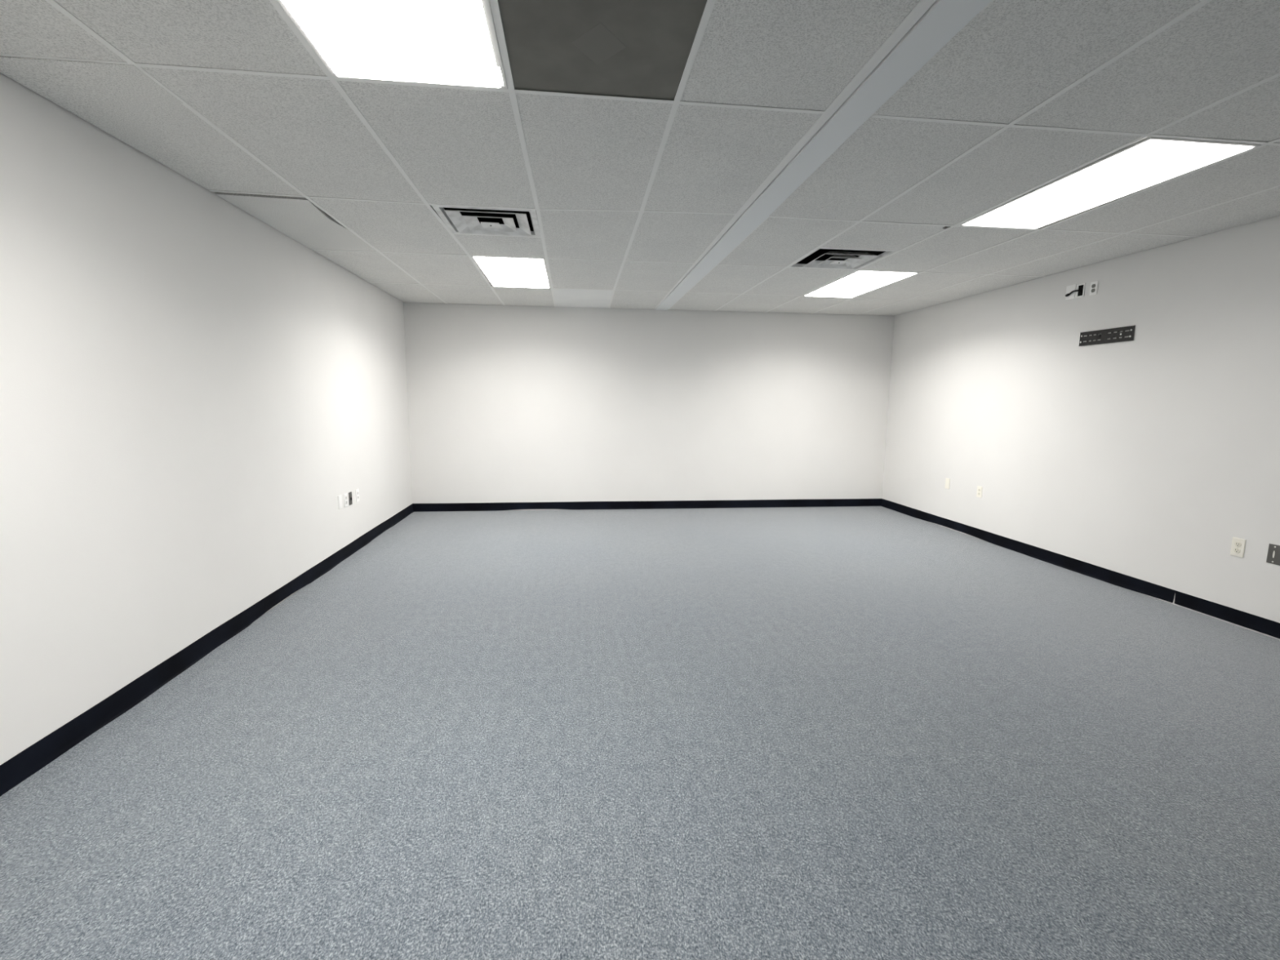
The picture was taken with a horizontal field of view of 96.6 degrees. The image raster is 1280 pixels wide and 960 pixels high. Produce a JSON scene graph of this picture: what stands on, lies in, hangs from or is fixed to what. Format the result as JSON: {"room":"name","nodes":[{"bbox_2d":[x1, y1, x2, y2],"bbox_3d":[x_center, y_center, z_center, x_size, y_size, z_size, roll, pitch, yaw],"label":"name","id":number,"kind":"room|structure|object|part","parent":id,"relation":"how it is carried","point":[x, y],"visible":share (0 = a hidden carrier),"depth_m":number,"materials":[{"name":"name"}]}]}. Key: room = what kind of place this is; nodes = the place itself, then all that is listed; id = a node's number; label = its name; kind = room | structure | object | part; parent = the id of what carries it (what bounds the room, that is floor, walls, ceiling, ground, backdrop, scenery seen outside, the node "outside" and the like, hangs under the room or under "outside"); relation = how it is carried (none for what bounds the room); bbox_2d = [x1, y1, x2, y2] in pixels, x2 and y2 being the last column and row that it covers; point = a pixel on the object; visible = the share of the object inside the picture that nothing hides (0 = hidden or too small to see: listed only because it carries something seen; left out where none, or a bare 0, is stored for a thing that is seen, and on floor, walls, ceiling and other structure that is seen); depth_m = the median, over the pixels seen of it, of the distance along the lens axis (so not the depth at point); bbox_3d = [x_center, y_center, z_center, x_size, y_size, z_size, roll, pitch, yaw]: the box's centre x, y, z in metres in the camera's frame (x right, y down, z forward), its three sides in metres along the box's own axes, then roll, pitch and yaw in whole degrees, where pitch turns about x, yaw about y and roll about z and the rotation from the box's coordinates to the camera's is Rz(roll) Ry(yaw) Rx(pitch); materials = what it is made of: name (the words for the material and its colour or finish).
{"room":"empty office room","nodes":[
{"label":"empty office room","id":0,"kind":"room"},
{"bbox_2d":[0,72,412,764],"bbox_3d":[-2.271,-0.343,1.984,0.132,2.819,9.716,0,8,-7],"label":"wall","id":1,"kind":"structure","parent":0,"point":[191,391],"depth_m":2.65,"materials":[{"name":"paint"}]},
{"bbox_2d":[0,503,413,796],"bbox_3d":[-2.214,1.001,2.175,0.027,0.104,9.712,0,8,-6],"label":"baseboard","id":2,"kind":"structure","parent":1,"relation":"attached to","point":[22,766],"depth_m":2.65,"materials":[{"name":"plastic"}]},
{"bbox_2d":[337,494,342,509],"bbox_3d":[-2.525,0.185,4.804,0.007,0.114,0.070,0,8,-7],"label":"wall plate","id":3,"kind":"object","parent":1,"relation":"attached to","point":[340,497],"visible":1,"depth_m":4.79,"materials":[{"name":"white plastic"}]},
{"bbox_2d":[343,493,348,507],"bbox_3d":[-2.538,0.174,4.925,0.008,0.114,0.070,0,8,-7],"label":"wall outlet","id":4,"kind":"object","parent":1,"relation":"attached to","point":[345,495],"visible":1,"depth_m":4.91,"materials":[{"name":"white plastic"}]},
{"bbox_2d":[348,491,352,505],"bbox_3d":[-2.548,0.163,5.024,0.011,0.112,0.058,0,8,-7],"label":"data plate","id":5,"kind":"object","parent":1,"relation":"attached to","point":[349,493],"visible":1,"depth_m":5.02,"materials":[{"name":"grey metal"}]},
{"bbox_2d":[355,488,359,502],"bbox_3d":[-2.568,0.140,5.189,0.008,0.114,0.070,0,8,-7],"label":"wall outlet","id":6,"kind":"object","parent":1,"relation":"attached to","point":[357,490],"visible":1,"depth_m":5.17,"materials":[{"name":"white plastic"}]},
{"bbox_2d":[0,506,1279,959],"bbox_3d":[0.822,1.082,2.533,6.383,0.100,9.940,0,8,-7],"label":"floor","id":7,"kind":"structure","parent":0,"point":[854,732],"depth_m":2.14,"materials":[{"name":"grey carpet"}]},
{"bbox_2d":[0,0,1279,315],"bbox_3d":[0.818,-1.584,2.161,6.200,0.355,9.800,0,8,-7],"label":"ceiling","id":8,"kind":"structure","parent":0,"point":[628,195],"depth_m":2.40,"materials":[{"name":"tile"}]},
{"bbox_2d":[214,191,377,251],"bbox_3d":[-2.166,-1.665,3.744,0.499,0.015,1.163,0,8,-7],"label":"tile","id":9,"kind":"structure","parent":8,"relation":"attached to","point":[297,218],"depth_m":3.59,"materials":[{"name":"white tile"}]},
{"bbox_2d":[277,0,507,89],"bbox_3d":[-0.701,-1.369,1.424,0.592,0.108,1.193,0,8,-7],"label":"ceiling light","id":10,"kind":"object","parent":8,"relation":"attached to","point":[448,42],"visible":0.97,"depth_m":1.76,"materials":[{"name":"white plastic"}]},
{"bbox_2d":[431,204,540,236],"bbox_3d":[-0.940,-1.694,3.586,0.592,0.182,0.558,0,8,-7],"label":"ceiling vent","id":11,"kind":"object","parent":8,"relation":"in","point":[459,220],"visible":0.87,"depth_m":3.69,"materials":[{"name":"metal"}]},
{"bbox_3d":[-0.941,-1.607,3.598,0.112,0.006,0.106,0,8,-7],"label":"plate","id":12,"kind":"part","parent":11,"relation":"part of","materials":[{"name":"metal"}]},
{"bbox_2d":[471,255,551,288],"bbox_3d":[-1.102,-1.873,5.050,0.568,0.108,1.193,0,8,-7],"label":"ceiling light","id":13,"kind":"object","parent":8,"relation":"attached to","point":[506,272],"visible":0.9,"depth_m":4.93,"materials":[{"name":"white plastic"}]},
{"bbox_2d":[553,288,612,307],"bbox_3d":[-0.627,-2.003,6.290,0.639,0.015,1.148,0,8,-7],"label":"tile","id":14,"kind":"structure","parent":8,"relation":"attached to","point":[580,298],"depth_m":6.24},
{"bbox_2d":[497,0,706,100],"bbox_3d":[-0.129,-1.376,1.798,0.602,0.008,0.608,0,8,-7],"label":"ceiling panel","id":15,"kind":"object","parent":8,"relation":"attached to","point":[622,48],"visible":0.96,"depth_m":1.79,"materials":[{"name":"paint"}]},
{"bbox_2d":[654,0,991,310],"bbox_3d":[0.823,-1.425,2.187,0.175,0.036,9.707,0,8,-7],"label":"ceiling beam","id":16,"kind":"structure","parent":8,"relation":"attached to","point":[944,19],"depth_m":2.19,"materials":[{"name":"white paint"}]},
{"bbox_2d":[789,248,894,269],"bbox_3d":[1.556,-1.787,4.441,0.589,0.188,0.586,0,8,-7],"label":"ceiling vent","id":17,"kind":"object","parent":8,"relation":"in","point":[825,258],"visible":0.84,"depth_m":4.56,"materials":[{"name":"metal"}]},
{"bbox_3d":[1.556,-1.697,4.454,0.106,0.006,0.106,0,8,-7],"label":"plate","id":18,"kind":"part","parent":17,"relation":"part of","materials":[{"name":"metal"}]},
{"bbox_2d":[802,270,919,297],"bbox_3d":[2.047,-1.895,5.412,0.554,0.108,1.193,0,8,-7],"label":"ceiling light","id":19,"kind":"object","parent":8,"relation":"attached to","point":[856,283],"visible":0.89,"depth_m":5.30,"materials":[{"name":"white plastic"}]},
{"bbox_2d":[958,137,1261,229],"bbox_3d":[2.324,-1.559,2.996,0.533,0.108,1.212,0,8,-7],"label":"ceiling light","id":20,"kind":"object","parent":8,"relation":"attached to","point":[1148,162],"visible":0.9,"depth_m":2.81,"materials":[{"name":"white plastic"}]},
{"bbox_2d":[403,302,893,511],"bbox_3d":[0.235,-1.037,7.166,6.281,2.819,0.120,0,8,-6],"label":"wall","id":21,"kind":"structure","parent":0,"point":[507,403],"depth_m":7.10,"materials":[{"name":"paint"}]},
{"bbox_2d":[413,498,881,511],"bbox_3d":[0.231,0.318,7.285,6.040,0.103,0.016,0,8,-6],"label":"baseboard","id":22,"kind":"structure","parent":21,"relation":"attached to","point":[446,507],"depth_m":7.27,"materials":[{"name":"plastic"}]},
{"bbox_2d":[881,215,1279,639],"bbox_3d":[3.901,-0.384,2.684,0.120,2.819,9.698,0,8,-7],"label":"wall","id":23,"kind":"structure","parent":0,"point":[1144,457],"depth_m":4.31,"materials":[{"name":"paint"}]},
{"bbox_2d":[944,478,950,488],"bbox_3d":[3.393,0.039,6.293,0.007,0.114,0.070,0,8,-7],"label":"wall plate","id":24,"kind":"object","parent":23,"relation":"attached to","point":[947,480],"visible":1,"depth_m":6.29,"materials":[{"name":"white plastic"}]},
{"bbox_2d":[976,485,982,497],"bbox_3d":[3.453,0.121,5.804,0.008,0.114,0.070,0,8,-7],"label":"wall outlet","id":25,"kind":"object","parent":23,"relation":"attached to","point":[979,494],"visible":1,"depth_m":5.80,"materials":[{"name":"white plastic"}]},
{"bbox_2d":[1065,284,1075,299],"bbox_3d":[3.574,-1.559,4.732,0.007,0.113,0.088,0,8,-7],"label":"wall plate","id":26,"kind":"object","parent":23,"relation":"attached to","point":[1072,287],"visible":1,"depth_m":4.73,"materials":[{"name":"white plastic"}]},
{"bbox_2d":[880,498,1279,639],"bbox_3d":[3.823,0.962,2.861,0.015,0.103,9.694,0,8,-7],"label":"baseboard","id":27,"kind":"structure","parent":23,"relation":"attached to","point":[1261,624],"depth_m":4.40,"materials":[{"name":"plastic"}]},
{"bbox_2d":[1075,283,1085,297],"bbox_3d":[3.584,-1.541,4.642,0.008,0.106,0.076,0,8,-7],"label":"cable box","id":28,"kind":"object","parent":23,"relation":"attached to","point":[1080,286],"visible":1,"depth_m":4.64,"materials":[{"name":"white plastic"}]},
{"bbox_2d":[1065,289,1080,297],"bbox_3d":[3.567,-1.540,4.701,0.030,0.038,0.129,0,8,-7],"label":"cable","id":29,"kind":"object","parent":28,"relation":"attached to","point":[1072,291],"visible":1,"depth_m":4.70,"materials":[{"name":"black plastic"}]},
{"bbox_3d":[3.566,-1.543,4.691,0.026,0.030,0.111,-1,8,-12],"label":"cord","id":30,"kind":"part","parent":29,"relation":"part of","materials":[{"name":"black plastic"}]},
{"bbox_2d":[1088,280,1097,295],"bbox_3d":[3.599,-1.521,4.525,0.008,0.102,0.062,0,8,-7],"label":"wall outlet","id":31,"kind":"object","parent":23,"relation":"attached to","point":[1094,285],"visible":1,"depth_m":4.52,"materials":[{"name":"white plastic"}]},
{"bbox_2d":[1079,325,1134,346],"bbox_3d":[3.612,-1.115,4.425,0.014,0.108,0.452,0,8,-7],"label":"wall bracket","id":32,"kind":"object","parent":23,"relation":"attached to","point":[1124,333],"visible":1,"depth_m":4.41,"materials":[{"name":"black metal"}]},
{"bbox_2d":[1230,537,1245,557],"bbox_3d":[3.734,0.421,3.563,0.008,0.114,0.070,0,8,-7],"label":"wall outlet","id":33,"kind":"object","parent":23,"relation":"attached to","point":[1237,547],"visible":1,"depth_m":3.56,"materials":[{"name":"white plastic"}]},
{"bbox_2d":[1233,547,1239,552],"bbox_3d":[3.732,0.440,3.565,0.003,0.028,0.034,0,8,-7],"label":"receptacle","id":34,"kind":"object","parent":33,"relation":"attached to","point":[1235,549],"depth_m":3.57,"materials":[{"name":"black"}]},
{"bbox_2d":[1234,542,1240,546],"bbox_3d":[3.732,0.402,3.560,0.003,0.028,0.034,0,8,-7],"label":"receptacle","id":35,"kind":"object","parent":33,"relation":"attached to","point":[1236,544],"depth_m":3.56,"materials":[{"name":"white plastic"}]},
{"bbox_2d":[1266,543,1279,565],"bbox_3d":[3.758,0.441,3.375,0.007,0.116,0.072,0,8,-7],"label":"data plate","id":36,"kind":"object","parent":23,"relation":"attached to","point":[1273,552],"visible":1,"depth_m":3.38,"materials":[{"name":"grey metal"}]}
]}

